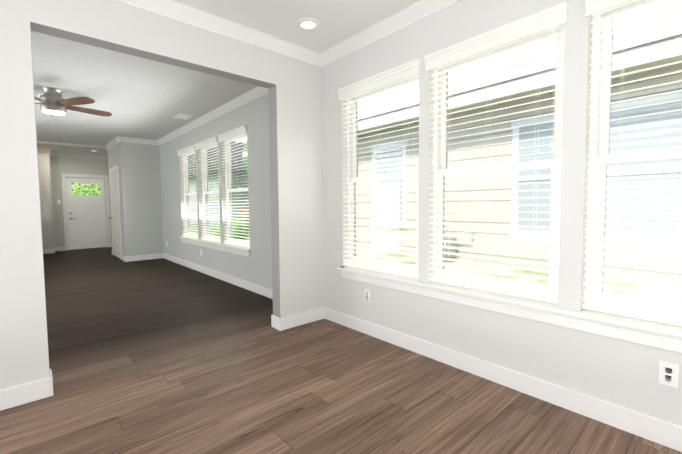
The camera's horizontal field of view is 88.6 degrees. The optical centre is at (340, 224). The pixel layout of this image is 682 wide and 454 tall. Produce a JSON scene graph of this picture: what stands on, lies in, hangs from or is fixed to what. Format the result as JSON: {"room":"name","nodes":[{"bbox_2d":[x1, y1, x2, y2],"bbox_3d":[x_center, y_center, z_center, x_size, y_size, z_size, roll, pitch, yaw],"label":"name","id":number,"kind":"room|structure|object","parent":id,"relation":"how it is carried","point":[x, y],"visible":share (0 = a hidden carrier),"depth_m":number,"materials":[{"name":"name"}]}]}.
{"room":"empty dining room","nodes":[
{"label":"empty dining room","id":0,"kind":"room"},
{"bbox_2d":[38,153,53,248],"bbox_3d":[-7.808,-0.589,9.227,0.245,2.690,0.500,-3,4,-42],"label":"wall","id":1,"kind":"structure","parent":0,"point":[45,200],"depth_m":9.04,"materials":[{"name":"grey paint"}]},
{"bbox_2d":[47,149,53,155],"bbox_3d":[-7.642,-1.888,9.197,0.095,0.095,0.495,-3,4,-42],"label":"crown molding","id":2,"kind":"structure","parent":1,"relation":"attached to","point":[50,152],"depth_m":9.05,"materials":[{"name":"white wood"}]},
{"bbox_2d":[49,156,111,246],"bbox_3d":[-8.366,-0.580,9.159,3.950,2.690,0.140,-3,4,-42],"label":"wall","id":3,"kind":"structure","parent":0,"point":[59,165],"depth_m":9.65,"materials":[{"name":"grey paint"}]},
{"bbox_2d":[53,152,105,159],"bbox_3d":[-7.389,-1.924,9.818,1.280,0.095,0.085,-3,4,-42],"label":"crown molding","id":4,"kind":"structure","parent":3,"relation":"attached to","point":[55,153],"depth_m":9.84,"materials":[{"name":"white wood"}]},
{"bbox_2d":[61,174,110,250],"bbox_3d":[-7.326,-0.359,10.085,1.085,2.130,0.158,-3,4,-42],"label":"door frame","id":5,"kind":"structure","parent":3,"relation":"attached to","point":[107,204],"depth_m":9.89,"materials":[{"name":"white wood"}]},
{"bbox_2d":[66,177,106,249],"bbox_3d":[-7.299,-0.316,10.065,0.901,2.021,0.106,-3,4,-42],"label":"front door","id":6,"kind":"structure","parent":3,"relation":"in","point":[86,208],"depth_m":10.06,"materials":[{"name":"painted wood"},{"name":"glass"}]},
{"bbox_2d":[108,142,162,256],"bbox_3d":[-5.612,-0.603,9.141,0.760,2.690,3.550,-3,4,-42],"label":"wall","id":7,"kind":"structure","parent":0,"point":[138,164],"depth_m":7.80,"materials":[{"name":"grey paint"}]},
{"bbox_2d":[109,170,120,258],"bbox_3d":[-5.370,-0.238,8.254,0.087,2.029,0.932,-3,4,-42],"label":"closet door","id":8,"kind":"structure","parent":7,"relation":"attached to","point":[115,213],"depth_m":8.28,"materials":[{"name":"white paint"}]},
{"bbox_2d":[122,137,155,144],"bbox_3d":[-4.447,-1.833,7.685,0.630,0.095,0.085,-3,4,-42],"label":"crown molding","id":9,"kind":"structure","parent":7,"relation":"attached to","point":[124,139],"depth_m":7.68,"materials":[{"name":"white wood"}]},
{"bbox_2d":[124,253,162,261],"bbox_3d":[-4.428,0.743,7.872,0.754,0.120,0.020,-3,4,-42],"label":"baseboard","id":10,"kind":"structure","parent":7,"relation":"attached to","point":[159,255],"depth_m":7.85,"materials":[{"name":"white wood"}]},
{"bbox_2d":[31,31,256,155],"bbox_3d":[-5.072,-1.793,5.718,4.720,0.150,9.570,-3,4,-42],"label":"ceiling","id":11,"kind":"structure","parent":0,"point":[139,97],"depth_m":4.59,"materials":[{"name":"white paint"}]},
{"bbox_2d":[34,87,111,116],"bbox_3d":[-3.675,-1.560,4.489,1.268,0.305,1.244,-3,4,-42],"label":"ceiling fan","id":12,"kind":"object","parent":11,"relation":"hanging from","point":[53,101],"visible":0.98,"depth_m":4.37,"materials":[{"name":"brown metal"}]},
{"bbox_2d":[104,136,121,150],"bbox_3d":[-5.278,-1.846,8.049,0.085,0.095,1.735,-3,4,-42],"label":"crown molding","id":13,"kind":"structure","parent":11,"relation":"attached to","point":[117,139],"depth_m":7.88,"materials":[{"name":"white wood"}]},
{"bbox_2d":[173,113,193,119],"bbox_3d":[-2.627,-1.790,5.816,0.220,0.009,0.360,-3,4,-42],"label":"ceiling vent","id":14,"kind":"object","parent":11,"relation":"in","point":[183,116],"visible":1,"depth_m":5.80,"materials":[{"name":"white metal"}]},
{"bbox_2d":[0,0,323,389],"bbox_3d":[-1.876,-0.258,2.225,4.720,2.690,0.140,-3,4,-42],"label":"wall","id":15,"kind":"structure","parent":0,"point":[24,358],"depth_m":2.35,"materials":[{"name":"white paint"}]},
{"bbox_2d":[0,371,52,410],"bbox_3d":[-2.388,1.060,1.739,1.476,0.120,0.034,-3,4,-42],"label":"baseboard","id":16,"kind":"structure","parent":15,"relation":"attached to","point":[11,397],"depth_m":2.13,"materials":[{"name":"white wood"}]},
{"bbox_2d":[30,22,280,375],"bbox_3d":[-1.268,-0.163,2.772,1.701,2.190,0.138,-3,4,-42],"label":"lining","id":17,"kind":"object","parent":15,"relation":"attached to","point":[63,34],"visible":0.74,"depth_m":3.16,"materials":[{"name":"grey paint"}]},
{"bbox_2d":[115,0,318,66],"bbox_3d":[-1.588,-1.562,2.269,3.600,0.095,0.085,-3,4,-42],"label":"crown molding","id":18,"kind":"structure","parent":15,"relation":"attached to","point":[171,9],"depth_m":2.83,"materials":[{"name":"white wood"}]},
{"bbox_2d":[276,307,323,330],"bbox_3d":[-0.397,0.946,3.510,0.511,0.120,0.037,-3,4,-42],"label":"baseboard","id":19,"kind":"structure","parent":15,"relation":"attached to","point":[284,323],"depth_m":3.47,"materials":[{"name":"white wood"}]},
{"bbox_2d":[174,0,418,52],"bbox_3d":[-0.019,-1.581,0.581,4.020,0.100,4.830,-3,4,-42],"label":"ceiling","id":20,"kind":"structure","parent":0,"point":[340,20],"depth_m":2.75,"materials":[{"name":"white paint"}]},
{"bbox_2d":[296,17,319,30],"bbox_3d":[-0.271,-1.647,2.883,0.196,0.013,0.196,-3,4,-42],"label":"recessed light","id":21,"kind":"object","parent":20,"relation":"in","point":[307,23],"visible":1,"depth_m":2.87,"materials":[{"name":"white plastic"}]},
{"bbox_2d":[0,247,681,453],"bbox_3d":[-3.441,1.042,4.068,4.720,0.080,14.400,-3,4,-42],"label":"floor","id":22,"kind":"structure","parent":0,"point":[158,356],"depth_m":2.27,"materials":[{"name":"wood"}]},
{"bbox_2d":[109,165,121,259],"bbox_3d":[-5.344,-0.278,8.276,0.018,2.130,1.110,-3,4,-42],"label":"door frame","id":23,"kind":"structure","parent":22,"relation":"on","point":[116,167],"depth_m":7.91,"materials":[{"name":"white wood"}]},
{"bbox_2d":[159,0,681,426],"bbox_3d":[-1.751,-0.438,5.507,0.160,2.690,14.400,-3,4,-42],"label":"wall","id":24,"kind":"structure","parent":0,"point":[622,373],"depth_m":2.63,"materials":[{"name":"white paint"}]},
{"bbox_2d":[183,152,197,236],"bbox_3d":[-2.845,-0.589,6.770,0.082,1.698,0.900,-3,4,-42],"label":"living room window","id":25,"kind":"structure","parent":24,"relation":"in","point":[186,190],"depth_m":7.04,"materials":[{"name":"white plastic"}]},
{"bbox_2d":[177,145,197,237],"bbox_3d":[-2.920,-0.600,6.702,0.098,1.696,0.924,-3,4,-42],"label":"window blind","id":26,"kind":"object","parent":25,"relation":"attached to","point":[187,150],"visible":0.88,"depth_m":6.71,"materials":[{"name":"white plastic"}]},
{"bbox_2d":[201,144,219,240],"bbox_3d":[-2.176,-0.554,6.021,0.082,1.698,0.900,-3,4,-42],"label":"living room window","id":27,"kind":"structure","parent":24,"relation":"in","point":[206,189],"depth_m":6.29,"materials":[{"name":"white plastic"}]},
{"bbox_2d":[195,136,219,241],"bbox_3d":[-2.251,-0.564,5.953,0.098,1.696,0.924,-3,4,-42],"label":"window blind","id":28,"kind":"object","parent":27,"relation":"attached to","point":[212,141],"visible":0.9,"depth_m":5.94,"materials":[{"name":"white plastic"}]},
{"bbox_2d":[156,86,268,144],"bbox_3d":[-2.256,-1.750,5.806,0.085,0.095,5.810,-3,4,-42],"label":"crown molding","id":29,"kind":"structure","parent":24,"relation":"attached to","point":[246,98],"depth_m":5.38,"materials":[{"name":"white wood"}]},
{"bbox_2d":[179,236,250,256],"bbox_3d":[-2.244,0.352,6.003,0.116,0.107,2.980,-3,4,-42],"label":"sill","id":30,"kind":"structure","parent":24,"relation":"attached to","point":[239,250],"depth_m":5.67,"materials":[{"name":"white wood"}]},
{"bbox_2d":[163,253,272,298],"bbox_3d":[-2.208,0.828,5.970,0.014,0.120,5.810,-3,4,-42],"label":"baseboard","id":31,"kind":"structure","parent":24,"relation":"attached to","point":[259,289],"depth_m":5.56,"materials":[{"name":"white wood"}]},
{"bbox_2d":[225,134,249,245],"bbox_3d":[-1.508,-0.518,5.271,0.082,1.698,0.900,-3,4,-42],"label":"living room window","id":32,"kind":"structure","parent":24,"relation":"in","point":[230,191],"depth_m":5.54,"materials":[{"name":"white plastic"}]},
{"bbox_2d":[217,125,249,247],"bbox_3d":[-1.582,-0.529,5.204,0.098,1.696,0.924,-3,4,-42],"label":"window blind","id":33,"kind":"object","parent":32,"relation":"attached to","point":[234,133],"visible":0.83,"depth_m":5.19,"materials":[{"name":"white plastic"}]},
{"bbox_2d":[364,289,369,302],"bbox_3d":[0.240,0.657,3.212,0.009,0.114,0.070,-3,4,-42],"label":"electrical outlet","id":34,"kind":"object","parent":24,"relation":"attached to","point":[366,295],"visible":1,"depth_m":3.21,"materials":[{"name":"white plastic"}]},
{"bbox_2d":[337,59,419,277],"bbox_3d":[0.316,-0.429,3.078,0.098,1.696,0.924,-3,4,-42],"label":"window blind","id":35,"kind":"object","parent":24,"relation":"attached to","point":[405,71],"visible":0.92,"depth_m":3.04,"materials":[{"name":"white plastic"}]},
{"bbox_2d":[347,76,418,273],"bbox_3d":[0.391,-0.419,3.145,0.082,1.698,0.900,-3,4,-42],"label":"window","id":36,"kind":"structure","parent":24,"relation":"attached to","point":[384,176],"depth_m":3.29,"materials":[{"name":"white plastic"}]},
{"bbox_2d":[319,0,461,67],"bbox_3d":[1.300,-1.563,1.820,0.085,0.095,4.600,-3,4,-42],"label":"crown molding","id":37,"kind":"structure","parent":24,"relation":"attached to","point":[417,11],"depth_m":2.87,"materials":[{"name":"white wood"}]},
{"bbox_2d":[424,2,567,303],"bbox_3d":[0.972,-0.395,2.342,0.098,1.696,0.924,-3,4,-42],"label":"window blind","id":38,"kind":"object","parent":24,"relation":"attached to","point":[551,19],"visible":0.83,"depth_m":2.27,"materials":[{"name":"white plastic"}]},
{"bbox_2d":[433,26,564,297],"bbox_3d":[1.047,-0.384,2.410,0.082,1.698,0.900,-3,4,-42],"label":"window","id":39,"kind":"structure","parent":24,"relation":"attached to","point":[439,160],"depth_m":2.36,"materials":[{"name":"white plastic"}]},
{"bbox_2d":[324,307,681,451],"bbox_3d":[1.350,1.014,1.985,0.014,0.120,4.600,-3,4,-42],"label":"baseboard","id":40,"kind":"structure","parent":24,"relation":"attached to","point":[661,432],"depth_m":2.15,"materials":[{"name":"white wood"}]},
{"bbox_2d":[337,266,681,352],"bbox_3d":[1.326,0.539,2.004,0.116,0.107,3.983,-3,4,-42],"label":"sill","id":41,"kind":"structure","parent":24,"relation":"attached to","point":[651,333],"depth_m":2.11,"materials":[{"name":"white wood"}]},
{"bbox_2d":[582,0,681,325],"bbox_3d":[1.645,-0.359,1.588,0.098,1.696,0.924,-3,4,-42],"label":"window blind","id":42,"kind":"object","parent":24,"relation":"attached to","point":[595,7],"visible":0.94,"depth_m":1.79,"materials":[{"name":"white plastic"}]},
{"bbox_2d":[584,0,681,319],"bbox_3d":[1.720,-0.349,1.655,0.082,1.698,0.900,-3,4,-42],"label":"window","id":43,"kind":"structure","parent":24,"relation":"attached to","point":[604,141],"depth_m":1.92,"materials":[{"name":"glass"}]},
{"bbox_2d":[658,360,678,387],"bbox_3d":[1.591,0.728,1.698,0.009,0.114,0.070,-3,4,-42],"label":"electrical outlet","id":44,"kind":"object","parent":24,"relation":"attached to","point":[668,373],"visible":1,"depth_m":1.70,"materials":[{"name":"white plastic"}]},
{"label":"outside","id":45,"kind":"structure","parent":0,"visible":0},
{"bbox_3d":[-4.559,0.397,19.886,75.000,0.300,90.000,-3,4,-42],"label":"ground","id":46,"kind":"structure","parent":45,"visible":0},
{"bbox_2d":[188,141,248,226],"bbox_3d":[-4.475,-3.143,27.843,14.800,5.900,10.800,-3,4,-42],"label":"house","id":47,"kind":"structure","parent":46,"relation":"on","point":[241,181],"depth_m":20.74,"materials":[{"name":"grey"}]},
{"bbox_2d":[190,226,248,239],"bbox_3d":[-17.139,-0.423,33.968,75.000,0.020,52.200,-3,4,-42],"label":"lawn","id":48,"kind":"structure","parent":46,"relation":"on","point":[209,231],"depth_m":17.83,"materials":[{"name":"green plant"}]},
{"bbox_2d":[215,141,248,238],"bbox_3d":[-6.207,-2.119,14.786,13.580,5.510,7.436,-3,4,-42],"label":"trees","id":49,"kind":"object","parent":48,"relation":"on","point":[247,214],"depth_m":12.57,"materials":[{"name":"green plant"}]},
{"bbox_2d":[242,34,681,285],"bbox_3d":[7.317,-1.286,5.930,8.470,4.380,22.100,-3,4,-42],"label":"neighbouring house","id":50,"kind":"structure","parent":46,"relation":"on","point":[613,149],"depth_m":5.27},
{"bbox_2d":[444,231,469,256],"bbox_3d":[1.948,0.519,6.131,0.687,0.846,0.219,2,4,41],"label":"gas meter","id":51,"kind":"object","parent":50,"relation":"attached to","point":[453,245],"depth_m":6.08,"materials":[{"name":"grey"}]},
{"bbox_2d":[247,239,681,303],"bbox_3d":[3.618,0.972,2.667,2.480,0.310,21.400,-3,4,-42],"label":"lawn","id":52,"kind":"structure","parent":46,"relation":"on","point":[645,287],"depth_m":5.03,"materials":[{"name":"green plant"}]}
]}

